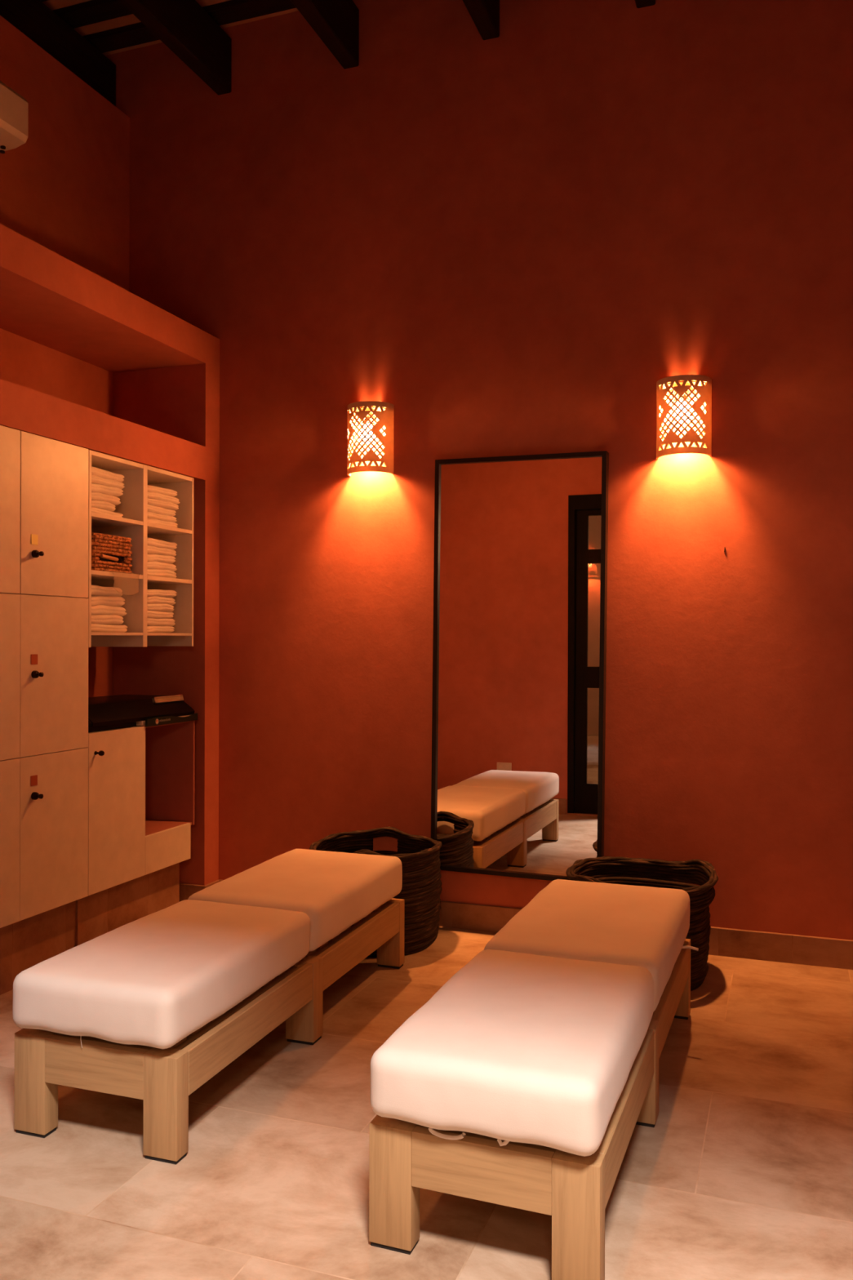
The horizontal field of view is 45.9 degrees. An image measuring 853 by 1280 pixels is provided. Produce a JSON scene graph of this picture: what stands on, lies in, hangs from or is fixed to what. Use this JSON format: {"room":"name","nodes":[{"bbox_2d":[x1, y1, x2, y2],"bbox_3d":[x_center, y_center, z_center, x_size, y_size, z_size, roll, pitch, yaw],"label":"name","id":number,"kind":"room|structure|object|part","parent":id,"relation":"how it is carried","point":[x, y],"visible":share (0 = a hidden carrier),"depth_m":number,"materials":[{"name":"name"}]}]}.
{"room":"changing room","nodes":[
{"label":"changing room","id":0,"kind":"room"},
{"bbox_2d":[0,15,129,697],"bbox_3d":[-2.407,-0.727,3.875,0.340,4.270,3.673,0,0,20],"label":"wall","id":1,"kind":"structure","parent":0,"point":[65,189],"depth_m":5.04,"materials":[{"name":"paint"}]},
{"bbox_2d":[0,80,28,153],"bbox_3d":[-2.012,-2.307,4.129,0.218,0.239,0.848,0,0,20],"label":"air conditioner","id":2,"kind":"object","parent":1,"relation":"attached to","point":[14,108],"visible":1,"depth_m":4.41,"materials":[{"name":"beige plastic"}]},
{"bbox_2d":[0,223,219,884],"bbox_3d":[-1.953,-0.095,3.829,0.590,2.990,3.433,0,0,20],"label":"wall surround","id":3,"kind":"object","parent":1,"relation":"attached to","point":[165,368],"visible":0.62,"depth_m":5.12,"materials":[{"name":"paint"}]},
{"bbox_2d":[84,449,194,647],"bbox_3d":[-1.491,-0.394,4.784,0.374,0.851,0.812,0,0,20],"label":"towel shelf","id":4,"kind":"object","parent":3,"relation":"attached to","point":[134,524],"visible":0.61,"depth_m":4.74,"materials":[{"name":"white laminate"}]},
{"bbox_3d":[-1.620,-0.394,4.408,0.362,0.851,0.016,0,0,20],"label":"panel","id":5,"kind":"part","parent":4,"relation":"part of","materials":[{"name":"white laminate"}]},
{"bbox_2d":[91,506,122,517],"bbox_3d":[-1.558,-0.569,4.554,0.279,0.036,0.280,0,0,19],"label":"folded towel","id":6,"kind":"object","parent":4,"relation":"on","point":[93,509],"visible":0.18,"depth_m":4.51,"materials":[{"name":"white fabric"}]},
{"bbox_2d":[91,500,115,511],"bbox_3d":[-1.571,-0.601,4.532,0.279,0.043,0.230,0,0,20],"label":"folded towel","id":7,"kind":"object","parent":6,"relation":"on","point":[102,505],"visible":0.29,"depth_m":4.50,"materials":[{"name":"white fabric"}]},
{"bbox_2d":[91,492,120,505],"bbox_3d":[-1.566,-0.636,4.549,0.278,0.044,0.262,0,0,22],"label":"folded towel","id":8,"kind":"object","parent":7,"relation":"on","point":[95,496],"visible":0.16,"depth_m":4.52,"materials":[{"name":"white fabric"}]},
{"bbox_2d":[91,483,122,497],"bbox_3d":[-1.561,-0.673,4.549,0.277,0.046,0.268,0,0,21],"label":"folded towel","id":9,"kind":"object","parent":8,"relation":"on","point":[110,491],"visible":0.27,"depth_m":4.51,"materials":[{"name":"white fabric"}]},
{"bbox_2d":[91,475,124,489],"bbox_3d":[-1.557,-0.709,4.558,0.275,0.042,0.288,0,0,21],"label":"folded towel","id":10,"kind":"object","parent":9,"relation":"on","point":[95,479],"visible":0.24,"depth_m":4.52,"materials":[{"name":"white fabric"}]},
{"bbox_2d":[91,466,124,481],"bbox_3d":[-1.556,-0.744,4.561,0.279,0.044,0.293,0,0,18],"label":"folded towel","id":11,"kind":"object","parent":10,"relation":"on","point":[95,472],"visible":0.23,"depth_m":4.51,"materials":[{"name":"white fabric"}]},
{"bbox_2d":[91,624,127,632],"bbox_3d":[-1.549,-0.052,4.569,0.279,0.042,0.314,0,0,19],"label":"folded towel","id":12,"kind":"object","parent":4,"relation":"on","point":[95,628],"visible":0.29,"depth_m":4.53,"materials":[{"name":"white fabric"}]},
{"bbox_2d":[91,614,124,625],"bbox_3d":[-1.556,-0.090,4.557,0.279,0.050,0.286,0,0,19],"label":"folded towel","id":13,"kind":"object","parent":12,"relation":"on","point":[103,619],"visible":0.34,"depth_m":4.52,"materials":[{"name":"white fabric"}]},
{"bbox_2d":[91,605,126,616],"bbox_3d":[-1.557,-0.132,4.569,0.278,0.051,0.306,0,0,19],"label":"folded towel","id":14,"kind":"object","parent":13,"relation":"on","point":[95,610],"visible":0.29,"depth_m":4.53,"materials":[{"name":"white fabric"}]},
{"bbox_2d":[91,595,124,606],"bbox_3d":[-1.563,-0.174,4.562,0.277,0.054,0.291,0,0,21],"label":"folded towel","id":15,"kind":"object","parent":14,"relation":"on","point":[95,600],"visible":0.31,"depth_m":4.53,"materials":[{"name":"white fabric"}]},
{"bbox_2d":[91,585,122,597],"bbox_3d":[-1.563,-0.218,4.557,0.275,0.054,0.283,0,0,19],"label":"folded towel","id":16,"kind":"object","parent":15,"relation":"on","point":[96,590],"visible":0.32,"depth_m":4.52,"materials":[{"name":"white fabric"}]},
{"bbox_2d":[91,532,132,573],"bbox_3d":[-1.542,-0.389,4.590,0.295,0.170,0.287,0,0,20],"label":"wicker basket","id":17,"kind":"object","parent":4,"relation":"on","point":[109,553],"visible":0.38,"depth_m":4.54,"materials":[{"name":"brown wicker"}]},
{"bbox_3d":[-1.422,-0.369,4.517,0.018,0.026,0.113,0,0,20],"label":"handle","id":18,"kind":"part","parent":17,"relation":"part of","materials":[{"name":"wicker"}]},
{"bbox_2d":[146,626,174,632],"bbox_3d":[-1.426,-0.051,4.940,0.277,0.040,0.286,0,0,19],"label":"folded towel","id":19,"kind":"object","parent":4,"relation":"on","point":[149,628],"visible":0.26,"depth_m":4.91,"materials":[{"name":"white fabric"}]},
{"bbox_2d":[146,617,175,626],"bbox_3d":[-1.423,-0.087,4.944,0.275,0.047,0.298,0,0,22],"label":"folded towel","id":20,"kind":"object","parent":19,"relation":"on","point":[150,622],"visible":0.26,"depth_m":4.91,"materials":[{"name":"white fabric"}]},
{"bbox_2d":[146,610,173,618],"bbox_3d":[-1.418,-0.123,4.933,0.279,0.041,0.278,0,0,20],"label":"folded towel","id":21,"kind":"object","parent":20,"relation":"on","point":[153,615],"visible":0.25,"depth_m":4.89,"materials":[{"name":"white fabric"}]},
{"bbox_2d":[146,604,174,612],"bbox_3d":[-1.417,-0.157,4.934,0.279,0.043,0.281,0,0,19],"label":"folded towel","id":22,"kind":"object","parent":21,"relation":"on","point":[153,607],"visible":0.27,"depth_m":4.90,"materials":[{"name":"white fabric"}]},
{"bbox_2d":[146,596,175,604],"bbox_3d":[-1.419,-0.193,4.941,0.278,0.044,0.290,0,0,20],"label":"folded towel","id":23,"kind":"object","parent":22,"relation":"on","point":[150,600],"visible":0.25,"depth_m":4.91,"materials":[{"name":"white fabric"}]},
{"bbox_2d":[146,589,176,597],"bbox_3d":[-1.417,-0.227,4.939,0.277,0.041,0.291,0,0,20],"label":"folded towel","id":24,"kind":"object","parent":23,"relation":"on","point":[150,593],"visible":0.27,"depth_m":4.90,"materials":[{"name":"white fabric"}]},
{"bbox_2d":[146,568,177,577],"bbox_3d":[-1.415,-0.323,4.946,0.279,0.047,0.306,0,0,21],"label":"folded towel","id":25,"kind":"object","parent":4,"relation":"on","point":[162,573],"visible":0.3,"depth_m":4.91,"materials":[{"name":"white fabric"}]},
{"bbox_2d":[146,561,176,571],"bbox_3d":[-1.417,-0.360,4.944,0.278,0.045,0.298,0,0,21],"label":"folded towel","id":26,"kind":"object","parent":25,"relation":"on","point":[150,565],"visible":0.24,"depth_m":4.91,"materials":[{"name":"white fabric"}]},
{"bbox_2d":[146,553,175,563],"bbox_3d":[-1.418,-0.396,4.934,0.277,0.044,0.281,0,0,21],"label":"folded towel","id":27,"kind":"object","parent":26,"relation":"on","point":[150,557],"visible":0.27,"depth_m":4.89,"materials":[{"name":"white fabric"}]},
{"bbox_2d":[146,545,176,557],"bbox_3d":[-1.417,-0.432,4.945,0.275,0.045,0.303,0,0,18],"label":"folded towel","id":28,"kind":"object","parent":27,"relation":"on","point":[150,549],"visible":0.26,"depth_m":4.90,"materials":[{"name":"white fabric"}]},
{"bbox_2d":[146,537,177,549],"bbox_3d":[-1.411,-0.469,4.946,0.279,0.044,0.309,0,0,18],"label":"folded towel","id":29,"kind":"object","parent":28,"relation":"on","point":[151,542],"visible":0.3,"depth_m":4.90,"materials":[{"name":"white fabric"}]},
{"bbox_2d":[147,517,177,527],"bbox_3d":[-1.416,-0.569,4.947,0.277,0.038,0.306,0,0,18],"label":"folded towel","id":30,"kind":"object","parent":4,"relation":"on","point":[149,520],"visible":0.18,"depth_m":4.91,"materials":[{"name":"white fabric"}]},
{"bbox_2d":[147,511,177,523],"bbox_3d":[-1.421,-0.600,4.951,0.275,0.037,0.314,0,0,21],"label":"folded towel","id":31,"kind":"object","parent":30,"relation":"on","point":[150,515],"visible":0.19,"depth_m":4.92,"materials":[{"name":"white fabric"}]},
{"bbox_2d":[147,504,175,516],"bbox_3d":[-1.419,-0.632,4.946,0.279,0.041,0.304,0,0,21],"label":"folded towel","id":32,"kind":"object","parent":31,"relation":"on","point":[151,508],"visible":0.26,"depth_m":4.91,"materials":[{"name":"white fabric"}]},
{"bbox_2d":[147,498,179,510],"bbox_3d":[-1.410,-0.664,4.952,0.279,0.038,0.322,0,0,19],"label":"folded towel","id":33,"kind":"object","parent":32,"relation":"on","point":[160,504],"visible":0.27,"depth_m":4.92,"materials":[{"name":"white fabric"}]},
{"bbox_2d":[147,491,179,504],"bbox_3d":[-1.411,-0.696,4.957,0.278,0.040,0.327,0,0,20],"label":"folded towel","id":34,"kind":"object","parent":33,"relation":"on","point":[153,495],"visible":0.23,"depth_m":4.92,"materials":[{"name":"white fabric"}]},
{"bbox_2d":[147,484,177,497],"bbox_3d":[-1.421,-0.728,4.949,0.277,0.040,0.306,0,0,21],"label":"folded towel","id":35,"kind":"object","parent":34,"relation":"on","point":[150,488],"visible":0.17,"depth_m":4.92,"materials":[{"name":"white fabric"}]},
{"bbox_3d":[-1.351,-0.394,5.157,0.362,0.851,0.016,0,0,20],"label":"panel","id":36,"kind":"part","parent":4,"relation":"part of","materials":[{"name":"white laminate"}]},
{"bbox_2d":[0,0,655,106],"bbox_3d":[-0.287,-3.087,0.873,6.350,0.470,8.250,0,0,20],"label":"ceiling","id":37,"kind":"structure","parent":0,"point":[79,34],"depth_m":5.08,"materials":[{"name":"black wood"}]},
{"bbox_2d":[0,926,852,1279],"bbox_3d":[-0.276,1.438,0.871,6.300,0.080,8.250,0,0,20],"label":"floor","id":38,"kind":"structure","parent":0,"point":[744,1171],"depth_m":2.66,"materials":[{"name":"stone"}]},
{"bbox_2d":[0,425,88,995],"bbox_3d":[-2.095,0.284,3.339,0.613,2.212,2.316,0,0,20],"label":"lockers","id":39,"kind":"object","parent":38,"relation":"on","point":[44,481],"visible":1,"depth_m":4.07,"materials":[{"name":"white laminate"}]},
{"bbox_3d":[-1.672,0.783,3.766,0.018,0.638,0.407,0,0,20],"label":"door","id":40,"kind":"part","parent":39,"relation":"part of","materials":[{"name":"white laminate"}]},
{"bbox_3d":[-1.669,-0.501,3.764,0.018,0.640,0.404,0,0,20],"label":"door","id":41,"kind":"part","parent":39,"relation":"part of","materials":[{"name":"white laminate"}]},
{"bbox_3d":[-1.671,0.141,3.765,0.018,0.639,0.407,0,0,20],"label":"door","id":42,"kind":"part","parent":39,"relation":"part of","materials":[{"name":"white laminate"}]},
{"bbox_3d":[-1.548,0.622,4.019,0.043,0.030,0.031,0,0,20],"label":"knob","id":43,"kind":"part","parent":39,"relation":"part of","materials":[{"name":"brown metal"}]},
{"bbox_3d":[-1.547,0.137,4.018,0.043,0.030,0.031,0,0,20],"label":"knob","id":44,"kind":"part","parent":39,"relation":"part of","materials":[{"name":"brown metal"}]},
{"bbox_3d":[-1.546,-0.344,4.017,0.043,0.030,0.031,0,0,20],"label":"knob","id":45,"kind":"part","parent":39,"relation":"part of","materials":[{"name":"brown metal"}]},
{"bbox_3d":[-1.534,0.783,4.150,0.018,0.638,0.407,0,0,20],"label":"door","id":46,"kind":"part","parent":39,"relation":"part of","materials":[{"name":"white laminate"}]},
{"bbox_3d":[-1.530,-0.501,4.149,0.018,0.640,0.404,0,0,20],"label":"door","id":47,"kind":"part","parent":39,"relation":"part of","materials":[{"name":"white laminate"}]},
{"bbox_3d":[-1.532,0.141,4.149,0.018,0.639,0.407,0,0,20],"label":"door","id":48,"kind":"part","parent":39,"relation":"part of","materials":[{"name":"white laminate"}]},
{"bbox_2d":[75,720,195,946],"bbox_3d":[-1.555,0.896,4.818,0.594,0.986,0.830,0,0,20],"label":"base cabinet","id":49,"kind":"object","parent":38,"relation":"on","point":[141,778],"visible":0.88,"depth_m":4.67,"materials":[{"name":"white laminate"}]},
{"bbox_3d":[-1.419,0.491,4.377,0.042,0.024,0.024,0,0,20],"label":"knob","id":50,"kind":"part","parent":49,"relation":"part of","materials":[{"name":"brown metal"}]},
{"bbox_3d":[-1.395,0.754,4.537,0.018,0.697,0.407,0,0,20],"label":"door","id":51,"kind":"part","parent":49,"relation":"part of","materials":[{"name":"white laminate"}]},
{"bbox_2d":[88,694,197,732],"bbox_3d":[-1.519,0.342,4.823,0.476,0.128,0.805,0,0,20],"label":"countertop","id":52,"kind":"structure","parent":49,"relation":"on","point":[118,711],"depth_m":4.77,"materials":[{"name":"black stone"}]},
{"bbox_2d":[136,715,189,725],"bbox_3d":[-1.459,0.388,4.991,0.434,0.029,0.433,0,0,20],"label":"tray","id":53,"kind":"object","parent":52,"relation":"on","point":[144,720],"depth_m":4.82,"materials":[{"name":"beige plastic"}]},
{"bbox_3d":[-1.288,0.295,5.026,0.022,0.033,0.245,0,0,20],"label":"display frame","id":54,"kind":"part","parent":52,"relation":"part of","materials":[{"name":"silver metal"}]},
{"bbox_3d":[-1.262,1.012,4.908,0.018,0.179,0.380,0,0,20],"label":"panel","id":55,"kind":"part","parent":49,"relation":"part of","materials":[{"name":"white laminate"}]},
{"bbox_2d":[12,848,404,1164],"bbox_3d":[-0.634,1.152,3.563,0.543,0.483,1.787,0,0,19],"label":"bench","id":56,"kind":"object","parent":38,"relation":"on","point":[150,1008],"visible":1,"depth_m":2.94,"materials":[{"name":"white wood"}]},
{"bbox_3d":[-1.106,1.247,2.859,0.105,0.273,0.058,0,0,19],"label":"leg","id":57,"kind":"part","parent":56,"relation":"part of","materials":[{"name":"brown wood"}]},
{"bbox_3d":[-0.909,1.173,2.775,0.322,0.125,0.027,0,0,19],"label":"rail","id":58,"kind":"part","parent":56,"relation":"part of","materials":[{"name":"brown wood"}]},
{"bbox_2d":[12,899,310,1049],"bbox_3d":[-0.779,1.004,3.139,0.538,0.173,0.891,0,0,19],"label":"cushion","id":59,"kind":"object","parent":56,"relation":"on","point":[155,980],"depth_m":2.87,"materials":[{"name":"white fabric"}]},
{"bbox_3d":[-0.703,1.248,2.719,0.105,0.273,0.058,0,0,19],"label":"leg","id":60,"kind":"part","parent":56,"relation":"part of","materials":[{"name":"brown wood"}]},
{"bbox_3d":[-0.530,1.174,3.101,0.026,0.124,0.777,0,0,19],"label":"rail","id":61,"kind":"part","parent":56,"relation":"part of","materials":[{"name":"brown wood"}]},
{"bbox_2d":[187,848,402,951],"bbox_3d":[-0.488,1.000,3.980,0.539,0.180,0.902,0,0,19],"label":"cushion","id":62,"kind":"object","parent":56,"relation":"on","point":[336,890],"depth_m":3.83,"materials":[{"name":"white fabric"}]},
{"bbox_3d":[-0.426,1.248,3.518,0.107,0.273,0.078,0,0,19],"label":"leg","id":63,"kind":"part","parent":56,"relation":"part of","materials":[{"name":"brown wood"}]},
{"bbox_3d":[-0.252,1.174,3.906,0.026,0.124,0.771,0,0,19],"label":"rail","id":64,"kind":"part","parent":56,"relation":"part of","materials":[{"name":"brown wood"}]},
{"bbox_3d":[-0.153,1.247,4.311,0.105,0.273,0.058,0,0,19],"label":"leg","id":65,"kind":"part","parent":56,"relation":"part of","materials":[{"name":"brown wood"}]},
{"bbox_2d":[309,826,442,957],"bbox_3d":[-0.234,1.157,4.704,0.604,0.474,0.605,0,0,20],"label":"rope basket","id":66,"kind":"object","parent":38,"relation":"on","point":[419,855],"visible":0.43,"depth_m":4.56,"materials":[{"name":"black fabric"}]},
{"bbox_2d":[368,879,698,1279],"bbox_3d":[0.441,1.155,3.012,0.591,0.483,1.786,0,0,21],"label":"bench","id":67,"kind":"object","parent":38,"relation":"on","point":[526,1081],"visible":1,"depth_m":2.31,"materials":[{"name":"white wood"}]},
{"bbox_3d":[-0.074,1.250,2.331,0.105,0.273,0.058,0,0,21],"label":"leg","id":68,"kind":"part","parent":67,"relation":"part of","materials":[{"name":"brown wood"}]},
{"bbox_3d":[0.122,1.177,2.241,0.325,0.125,0.027,0,0,21],"label":"rail","id":69,"kind":"part","parent":67,"relation":"part of","materials":[{"name":"brown wood"}]},
{"bbox_2d":[370,949,653,1155],"bbox_3d":[0.258,1.006,2.586,0.541,0.173,0.860,0,0,21],"label":"cushion","id":70,"kind":"object","parent":67,"relation":"on","point":[535,1047],"depth_m":2.30,"materials":[{"name":"white fabric"}]},
{"bbox_3d":[0.328,1.251,2.178,0.105,0.273,0.058,0,0,21],"label":"leg","id":71,"kind":"part","parent":67,"relation":"part of","materials":[{"name":"brown wood"}]},
{"bbox_2d":[484,879,689,1010],"bbox_3d":[0.575,1.003,3.419,0.543,0.178,0.929,0,0,21],"label":"cushion","id":72,"kind":"object","parent":67,"relation":"on","point":[646,926],"depth_m":3.26,"materials":[{"name":"white fabric"}]},
{"bbox_3d":[0.507,1.178,2.541,0.026,0.124,0.747,0,0,21],"label":"rail","id":73,"kind":"part","parent":67,"relation":"part of","materials":[{"name":"brown wood"}]},
{"bbox_3d":[0.619,1.251,2.940,0.107,0.273,0.078,0,0,21],"label":"leg","id":74,"kind":"part","parent":67,"relation":"part of","materials":[{"name":"brown wood"}]},
{"bbox_3d":[0.810,1.177,3.336,0.026,0.124,0.799,0,0,21],"label":"rail","id":75,"kind":"part","parent":67,"relation":"part of","materials":[{"name":"brown wood"}]},
{"bbox_3d":[0.926,1.251,3.751,0.105,0.273,0.058,0,0,21],"label":"leg","id":76,"kind":"part","parent":67,"relation":"part of","materials":[{"name":"brown wood"}]},
{"bbox_2d":[565,856,718,991],"bbox_3d":[0.909,1.174,4.244,0.630,0.447,0.632,0,0,20],"label":"rope basket","id":77,"kind":"object","parent":38,"relation":"on","point":[610,869],"visible":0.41,"depth_m":4.40,"materials":[{"name":"black fabric"}]},
{"bbox_2d":[105,0,852,940],"bbox_3d":[0.741,-0.970,4.778,5.650,4.770,0.200,0,0,20],"label":"wall","id":78,"kind":"structure","parent":0,"point":[506,243],"depth_m":4.75,"materials":[{"name":"paint"}]},
{"bbox_2d":[347,400,394,476],"bbox_3d":[-0.295,-0.995,4.980,0.240,0.342,0.120,0,0,20],"label":"wall sconce","id":79,"kind":"object","parent":78,"relation":"attached to","point":[384,411],"visible":1,"depth_m":4.94,"materials":[{"name":"ceramic"}]},
{"bbox_3d":[-0.295,-1.014,4.980,0.076,0.093,0.076,0,0,20],"label":"bulb","id":80,"kind":"part","parent":79,"relation":"part of","materials":[{"name":"white glass"}]},
{"bbox_3d":[-0.293,-1.139,4.984,0.223,0.006,0.112,0,0,20],"label":"lid","id":81,"kind":"part","parent":79,"relation":"part of","materials":[{"name":"ceramic"}]},
{"bbox_2d":[360,416,374,426],"bbox_3d":[-0.295,-1.082,4.980,0.078,0.044,0.076,0,0,20],"label":"bulb","id":82,"kind":"object","parent":79,"relation":"attached to","point":[365,420],"depth_m":4.92,"materials":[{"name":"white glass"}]},
{"bbox_2d":[179,879,852,969],"bbox_3d":[0.889,1.337,4.546,4.820,0.128,0.159,0,0,20],"label":"baseboard","id":83,"kind":"structure","parent":78,"relation":"attached to","point":[833,953],"depth_m":4.42,"materials":[{"name":"wood"}]},
{"bbox_2d":[431,450,608,880],"bbox_3d":[0.428,0.124,4.749,0.845,1.983,0.058,0,0,20],"label":"wall mirror","id":84,"kind":"object","parent":78,"relation":"attached to","point":[520,568],"visible":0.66,"depth_m":4.73,"materials":[{"name":"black mirror"}]},
{"bbox_2d":[656,374,711,459],"bbox_3d":[1.134,-0.988,4.465,0.240,0.342,0.120,0,0,20],"label":"wall sconce","id":85,"kind":"object","parent":78,"relation":"attached to","point":[681,384],"visible":1,"depth_m":4.42,"materials":[{"name":"ceramic"}]},
{"bbox_2d":[673,394,689,403],"bbox_3d":[1.134,-1.075,4.465,0.078,0.044,0.076,0,0,20],"label":"bulb","id":86,"kind":"object","parent":85,"relation":"attached to","point":[682,398],"depth_m":4.41,"materials":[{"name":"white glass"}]},
{"bbox_3d":[1.134,-1.008,4.465,0.076,0.093,0.076,0,0,20],"label":"bulb","id":87,"kind":"part","parent":85,"relation":"part of","materials":[{"name":"white glass"}]},
{"bbox_3d":[1.136,-1.132,4.469,0.223,0.006,0.112,0,0,20],"label":"lid","id":88,"kind":"part","parent":85,"relation":"part of","materials":[{"name":"ceramic"}]}
]}

